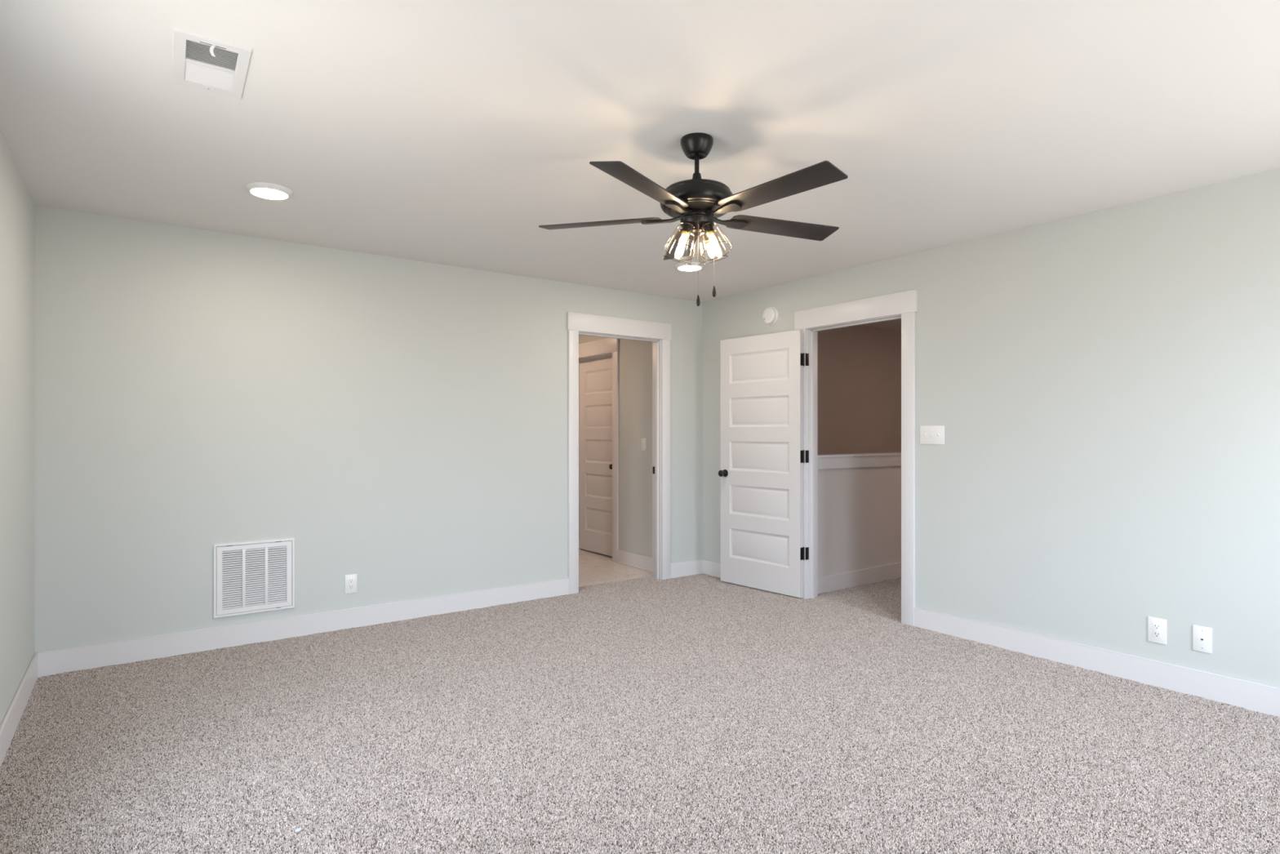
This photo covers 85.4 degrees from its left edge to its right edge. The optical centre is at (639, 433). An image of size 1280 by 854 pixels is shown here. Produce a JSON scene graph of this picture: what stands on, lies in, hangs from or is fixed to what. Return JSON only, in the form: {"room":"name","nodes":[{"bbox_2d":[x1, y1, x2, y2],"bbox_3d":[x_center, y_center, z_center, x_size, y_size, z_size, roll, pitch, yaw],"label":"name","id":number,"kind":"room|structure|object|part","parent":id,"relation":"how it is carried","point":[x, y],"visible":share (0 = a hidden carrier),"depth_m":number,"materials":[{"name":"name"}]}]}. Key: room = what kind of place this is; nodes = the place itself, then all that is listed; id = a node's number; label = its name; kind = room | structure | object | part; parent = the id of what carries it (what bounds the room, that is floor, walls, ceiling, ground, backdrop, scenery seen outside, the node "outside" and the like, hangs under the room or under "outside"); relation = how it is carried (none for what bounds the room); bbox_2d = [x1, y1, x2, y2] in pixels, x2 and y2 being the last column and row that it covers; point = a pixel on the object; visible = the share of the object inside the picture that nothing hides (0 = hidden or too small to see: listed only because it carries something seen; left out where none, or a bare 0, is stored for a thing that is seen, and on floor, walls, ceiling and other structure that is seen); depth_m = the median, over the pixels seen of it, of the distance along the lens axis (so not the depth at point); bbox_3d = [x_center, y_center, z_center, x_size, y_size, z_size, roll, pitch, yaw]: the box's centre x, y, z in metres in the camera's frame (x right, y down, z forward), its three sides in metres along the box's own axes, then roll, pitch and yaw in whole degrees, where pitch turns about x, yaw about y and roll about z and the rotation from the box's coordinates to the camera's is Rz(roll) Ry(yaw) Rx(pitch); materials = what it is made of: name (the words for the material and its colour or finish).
{"room":"empty bedroom","nodes":[
{"label":"empty bedroom","id":0,"kind":"room"},
{"bbox_2d":[0,130,34,724],"bbox_3d":[-1.617,0.039,1.386,0.120,2.440,5.350,0,0,-36],"label":"wall","id":1,"kind":"structure","parent":0,"point":[16,203],"depth_m":3.03,"materials":[{"name":"white paint"}]},
{"bbox_2d":[0,652,38,767],"bbox_3d":[-1.593,1.201,1.468,0.015,0.136,5.215,0,0,-36],"label":"baseboard","id":2,"kind":"structure","parent":1,"relation":"attached to","point":[11,721],"depth_m":2.98,"materials":[{"name":"white paint"}]},
{"bbox_2d":[34,204,702,652],"bbox_3d":[-1.319,0.039,4.973,4.798,2.440,0.120,0,0,-36],"label":"wall","id":3,"kind":"structure","parent":0,"point":[404,422],"depth_m":4.30,"materials":[{"name":"white paint"}]},
{"bbox_2d":[213,537,294,617],"bbox_3d":[-2.321,0.865,4.183,0.429,0.429,0.037,0,0,-36],"label":"air vent","id":4,"kind":"object","parent":3,"relation":"in","point":[254,577],"visible":1,"depth_m":4.17,"materials":[{"name":"white metal"}]},
{"bbox_2d":[344,573,356,593],"bbox_3d":[-1.872,0.976,4.495,0.075,0.121,0.008,0,0,-36],"label":"electrical outlet","id":5,"kind":"object","parent":3,"relation":"attached to","point":[350,580],"visible":1,"depth_m":4.49,"materials":[{"name":"white plastic"}]},
{"bbox_2d":[348,578,353,589],"bbox_3d":[-1.871,0.976,4.494,0.033,0.067,0.003,0,0,-36],"label":"receptacle","id":6,"kind":"object","parent":5,"relation":"attached to","point":[350,580],"depth_m":4.49,"materials":[{"name":"grey plastic"}]},
{"bbox_2d":[34,559,702,676],"bbox_3d":[-1.280,1.201,4.918,4.558,0.136,0.015,0,0,-36],"label":"baseboard","id":7,"kind":"structure","parent":3,"relation":"attached to","point":[127,651],"depth_m":4.27,"materials":[{"name":"white paint"}]},
{"bbox_2d":[566,311,671,594],"bbox_3d":[-0.185,0.160,5.778,1.029,2.218,0.143,0,0,-36],"label":"trim","id":8,"kind":"structure","parent":3,"relation":"attached to","point":[660,334],"depth_m":5.89,"materials":[{"name":"white paint"}]},
{"bbox_2d":[578,334,652,557],"bbox_3d":[-1.434,0.099,6.567,2.562,2.560,2.600,0,0,-36],"label":"wall","id":9,"kind":"structure","parent":0,"point":[635,357],"depth_m":6.57,"materials":[{"name":"white paint"}]},
{"bbox_2d":[579,355,612,556],"bbox_3d":[-0.445,0.230,7.206,0.101,2.030,0.760,0,0,-36],"label":"door","id":10,"kind":"structure","parent":9,"relation":"in","point":[595,374],"depth_m":7.26,"materials":[{"name":"white paint"}]},
{"bbox_2d":[578,337,618,562],"bbox_3d":[-0.454,0.159,7.209,0.142,2.209,0.985,0,0,-36],"label":"trim","id":11,"kind":"structure","parent":9,"relation":"attached to","point":[606,347],"depth_m":6.83,"materials":[{"name":"white paint"}]},
{"bbox_2d":[617,549,652,572],"bbox_3d":[-0.502,1.201,7.178,0.015,0.136,2.460,0,0,-36],"label":"baseboard","id":12,"kind":"structure","parent":9,"relation":"attached to","point":[639,560],"depth_m":6.53,"materials":[{"name":"white paint"}]},
{"bbox_2d":[641,438,646,451],"bbox_3d":[0.035,0.106,6.441,0.008,0.118,0.073,0,0,-36],"label":"rocker switch","id":13,"kind":"object","parent":9,"relation":"attached to","point":[643,440],"visible":1,"depth_m":6.43,"materials":[{"name":"white plastic"}]},
{"bbox_2d":[578,549,652,586],"bbox_3d":[-1.366,1.321,6.625,2.700,0.116,2.545,0,0,-36],"label":"floor tile","id":14,"kind":"structure","parent":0,"point":[594,568],"depth_m":6.36,"materials":[{"name":"beige tile"}]},
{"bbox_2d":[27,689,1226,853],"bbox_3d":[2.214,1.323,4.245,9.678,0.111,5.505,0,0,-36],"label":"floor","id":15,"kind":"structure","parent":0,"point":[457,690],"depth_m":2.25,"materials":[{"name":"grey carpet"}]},
{"bbox_2d":[294,827,302,832],"bbox_3d":[-1.079,1.254,2.194,0.022,0.009,0.014,0,0,-36],"label":"scrap","id":16,"kind":"object","parent":15,"relation":"on","point":[299,829],"visible":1,"depth_m":2.19,"materials":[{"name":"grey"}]},
{"bbox_2d":[0,0,1279,331],"bbox_3d":[2.273,-1.241,4.266,9.798,0.120,5.470,0,0,-36],"label":"ceiling","id":17,"kind":"structure","parent":0,"point":[447,132],"depth_m":2.61,"materials":[{"name":"white paint"}]},
{"bbox_2d":[172,27,251,98],"bbox_3d":[-1.382,-1.212,2.232,0.200,0.128,0.370,0,0,-34],"label":"ceiling vent","id":18,"kind":"object","parent":17,"relation":"in","point":[210,64],"visible":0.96,"depth_m":2.22,"materials":[{"name":"white metal"}]},
{"bbox_3d":[-1.297,-1.162,2.106,0.016,0.028,0.018,0,0,-34],"label":"damper lever","id":19,"kind":"part","parent":18,"relation":"part of","materials":[{"name":"white metal"}]},
{"bbox_2d":[244,182,293,199],"bbox_3d":[-1.797,-1.169,3.364,0.204,0.025,0.204,0,0,-36],"label":"recessed light","id":20,"kind":"object","parent":17,"relation":"in","point":[262,189],"visible":1,"depth_m":3.32,"materials":[{"name":"white plastic"}]},
{"bbox_2d":[675,262,703,271],"bbox_3d":[0.349,-1.169,4.879,0.204,0.025,0.204,0,0,-36],"label":"recessed light","id":21,"kind":"object","parent":17,"relation":"in","point":[695,265],"visible":0.98,"depth_m":4.84,"materials":[{"name":"white plastic"}]},
{"bbox_2d":[538,132,848,306],"bbox_3d":[0.259,-0.840,2.769,1.276,0.683,1.246,0,0,-36],"label":"ceiling fan","id":22,"kind":"object","parent":17,"relation":"hanging from","point":[697,202],"visible":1,"depth_m":2.71,"materials":[{"name":"black metal"}]},
{"bbox_3d":[-0.163,-0.872,2.885,0.506,0.030,0.126,0,0,14],"label":"blade","id":23,"kind":"part","parent":22,"relation":"part of","materials":[{"name":"grey laminate"}]},
{"bbox_3d":[0.018,-0.872,2.447,0.126,0.030,0.506,0,0,32],"label":"blade","id":24,"kind":"part","parent":22,"relation":"part of","materials":[{"name":"grey laminate"}]},
{"bbox_3d":[0.091,-0.864,2.825,0.168,0.024,0.055,0,0,14],"label":"blade arm","id":25,"kind":"part","parent":22,"relation":"part of","materials":[{"name":"brown metal"}]},
{"bbox_3d":[0.153,-0.864,2.670,0.055,0.024,0.168,0,0,32],"label":"blade arm","id":26,"kind":"part","parent":22,"relation":"part of","materials":[{"name":"brown metal"}]},
{"bbox_3d":[0.167,-0.752,2.852,0.027,0.060,0.038,0,0,-36],"label":"light bulb","id":27,"kind":"part","parent":22,"relation":"part of","materials":[{"name":"white glass"}]},
{"bbox_3d":[0.198,-0.872,3.192,0.126,0.030,0.506,0,0,-4],"label":"blade","id":28,"kind":"part","parent":22,"relation":"part of","materials":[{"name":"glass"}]},
{"bbox_3d":[0.167,-0.752,2.728,0.038,0.060,0.027,0,0,-36],"label":"light bulb","id":29,"kind":"part","parent":22,"relation":"part of","materials":[{"name":"white glass"}]},
{"bbox_2d":[680,229,689,243],"bbox_3d":[0.188,-0.810,2.831,0.052,0.072,0.054,0,0,-36],"label":"socket","id":30,"kind":"object","parent":22,"relation":"attached to","point":[687,238],"depth_m":2.83,"materials":[{"name":"glass"}]},
{"bbox_2d":[681,221,693,237],"bbox_3d":[0.187,-0.810,2.749,0.054,0.072,0.052,0,0,-36],"label":"socket","id":31,"kind":"object","parent":22,"relation":"attached to","point":[687,226],"depth_m":2.73,"materials":[{"name":"black metal"}]},
{"bbox_3d":[0.229,-0.690,2.724,0.002,0.304,0.002,0,0,-36],"label":"pull chain","id":32,"kind":"part","parent":22,"relation":"part of","materials":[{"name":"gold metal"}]},
{"bbox_2d":[702,233,710,244],"bbox_3d":[0.270,-0.810,2.831,0.054,0.072,0.052,0,0,-36],"label":"socket","id":33,"kind":"object","parent":22,"relation":"attached to","point":[706,239],"depth_m":2.82,"materials":[{"name":"glass"}]},
{"bbox_2d":[701,221,714,237],"bbox_3d":[0.269,-0.810,2.749,0.052,0.072,0.054,0,0,-36],"label":"socket","id":34,"kind":"object","parent":22,"relation":"attached to","point":[707,227],"depth_m":2.73,"materials":[{"name":"black metal"}]},
{"bbox_3d":[0.290,-0.752,2.852,0.038,0.060,0.027,0,0,-36],"label":"light bulb","id":35,"kind":"part","parent":22,"relation":"part of","materials":[{"name":"white glass"}]},
{"bbox_3d":[0.290,-0.752,2.729,0.027,0.060,0.038,0,0,-36],"label":"light bulb","id":36,"kind":"part","parent":22,"relation":"part of","materials":[{"name":"white glass"}]},
{"bbox_3d":[0.319,-0.864,2.681,0.055,0.024,0.168,0,0,-40],"label":"blade arm","id":37,"kind":"part","parent":22,"relation":"part of","materials":[{"name":"brown metal"}]},
{"bbox_3d":[0.361,-0.864,2.843,0.168,0.024,0.055,0,0,-22],"label":"blade arm","id":38,"kind":"part","parent":22,"relation":"part of","materials":[{"name":"brown metal"}]},
{"bbox_3d":[0.601,-0.872,2.944,0.506,0.030,0.126,0,0,-22],"label":"blade","id":39,"kind":"part","parent":22,"relation":"part of","materials":[{"name":"grey laminate"}]},
{"bbox_3d":[0.490,-0.872,2.483,0.126,0.030,0.506,0,0,-40],"label":"blade","id":40,"kind":"part","parent":22,"relation":"part of","materials":[{"name":"grey laminate"}]},
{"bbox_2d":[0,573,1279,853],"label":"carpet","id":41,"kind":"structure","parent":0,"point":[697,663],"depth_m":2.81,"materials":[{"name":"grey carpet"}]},
{"bbox_2d":[817,324,901,453],"bbox_3d":[3.624,0.839,6.492,5.001,4.040,3.440,0,0,-36],"label":"wall","id":42,"kind":"structure","parent":0,"point":[860,366],"depth_m":7.58,"materials":[{"name":"brown paint"}]},
{"bbox_2d":[817,465,901,577],"bbox_3d":[3.271,1.567,6.881,4.880,2.585,0.115,0,0,-36],"label":"wall","id":43,"kind":"structure","parent":0,"point":[860,508],"depth_m":5.75,"materials":[{"name":"white paint"}]},
{"bbox_2d":[817,562,901,593],"bbox_3d":[3.308,1.201,6.828,4.880,0.136,0.015,0,0,-36],"label":"baseboard","id":44,"kind":"structure","parent":43,"relation":"attached to","point":[876,574],"depth_m":5.74,"materials":[{"name":"white paint"}]},
{"bbox_2d":[817,452,901,469],"bbox_3d":[3.271,0.228,6.881,4.880,0.112,0.175,0,0,-36],"label":"trim","id":45,"kind":"structure","parent":43,"relation":"on","point":[825,461],"depth_m":5.73,"materials":[{"name":"white paint"}]},
{"bbox_2d":[702,168,1279,688],"bbox_3d":[2.178,0.039,4.123,0.120,2.440,5.350,0,0,-36],"label":"wall","id":46,"kind":"structure","parent":0,"point":[1103,385],"depth_m":3.66,"materials":[{"name":"white paint"}]},
{"bbox_2d":[718,329,808,597],"bbox_3d":[0.968,0.231,5.562,0.171,2.030,0.836,0,0,-41],"label":"door","id":47,"kind":"structure","parent":46,"relation":"in","point":[762,453],"depth_m":5.52,"materials":[{"name":"white paint"}]},
{"bbox_3d":[0.691,0.335,5.803,0.068,0.064,0.064,0,0,-41],"label":"knob","id":48,"kind":"part","parent":47,"relation":"part of","materials":[{"name":"black metal"}]},
{"bbox_2d":[762,306,778,325],"bbox_3d":[1.039,-0.940,5.558,0.048,0.149,0.149,0,0,-36],"label":"smoke detector","id":49,"kind":"object","parent":46,"relation":"attached to","point":[771,315],"visible":1,"depth_m":5.53,"materials":[{"name":"white plastic"}]},
{"bbox_2d":[794,289,917,626],"bbox_3d":[1.549,0.167,4.976,0.143,2.205,1.031,0,0,-36],"label":"trim","id":50,"kind":"structure","parent":46,"relation":"attached to","point":[903,305],"depth_m":4.78,"materials":[{"name":"white paint"}]},
{"bbox_2d":[920,425,944,444],"bbox_3d":[1.866,0.011,4.439,0.016,0.119,0.167,0,0,-36],"label":"light switch","id":51,"kind":"object","parent":46,"relation":"attached to","point":[931,434],"visible":1,"depth_m":4.44,"materials":[{"name":"white plastic"}]},
{"bbox_2d":[702,559,1279,716],"bbox_3d":[2.092,1.201,4.126,0.015,0.136,5.215,0,0,-36],"label":"baseboard","id":52,"kind":"structure","parent":46,"relation":"attached to","point":[1255,696],"depth_m":3.62,"materials":[{"name":"white paint"}]},
{"bbox_2d":[1147,616,1166,644],"bbox_3d":[2.578,0.983,3.459,0.008,0.124,0.079,0,0,-36],"label":"electrical outlet","id":53,"kind":"object","parent":46,"relation":"attached to","point":[1157,627],"visible":1,"depth_m":3.46,"materials":[{"name":"white plastic"}]},
{"bbox_2d":[1152,622,1160,637],"bbox_3d":[2.576,0.983,3.458,0.003,0.067,0.033,0,0,-36],"label":"receptacle","id":54,"kind":"object","parent":53,"relation":"attached to","point":[1156,626],"depth_m":3.46,"materials":[{"name":"grey plastic"}]},
{"bbox_2d":[1192,624,1212,653],"bbox_3d":[2.684,0.983,3.312,0.008,0.122,0.074,0,0,-36],"label":"data jack plate","id":55,"kind":"object","parent":46,"relation":"attached to","point":[1202,636],"visible":1,"depth_m":3.31,"materials":[{"name":"white plastic"}]}
]}

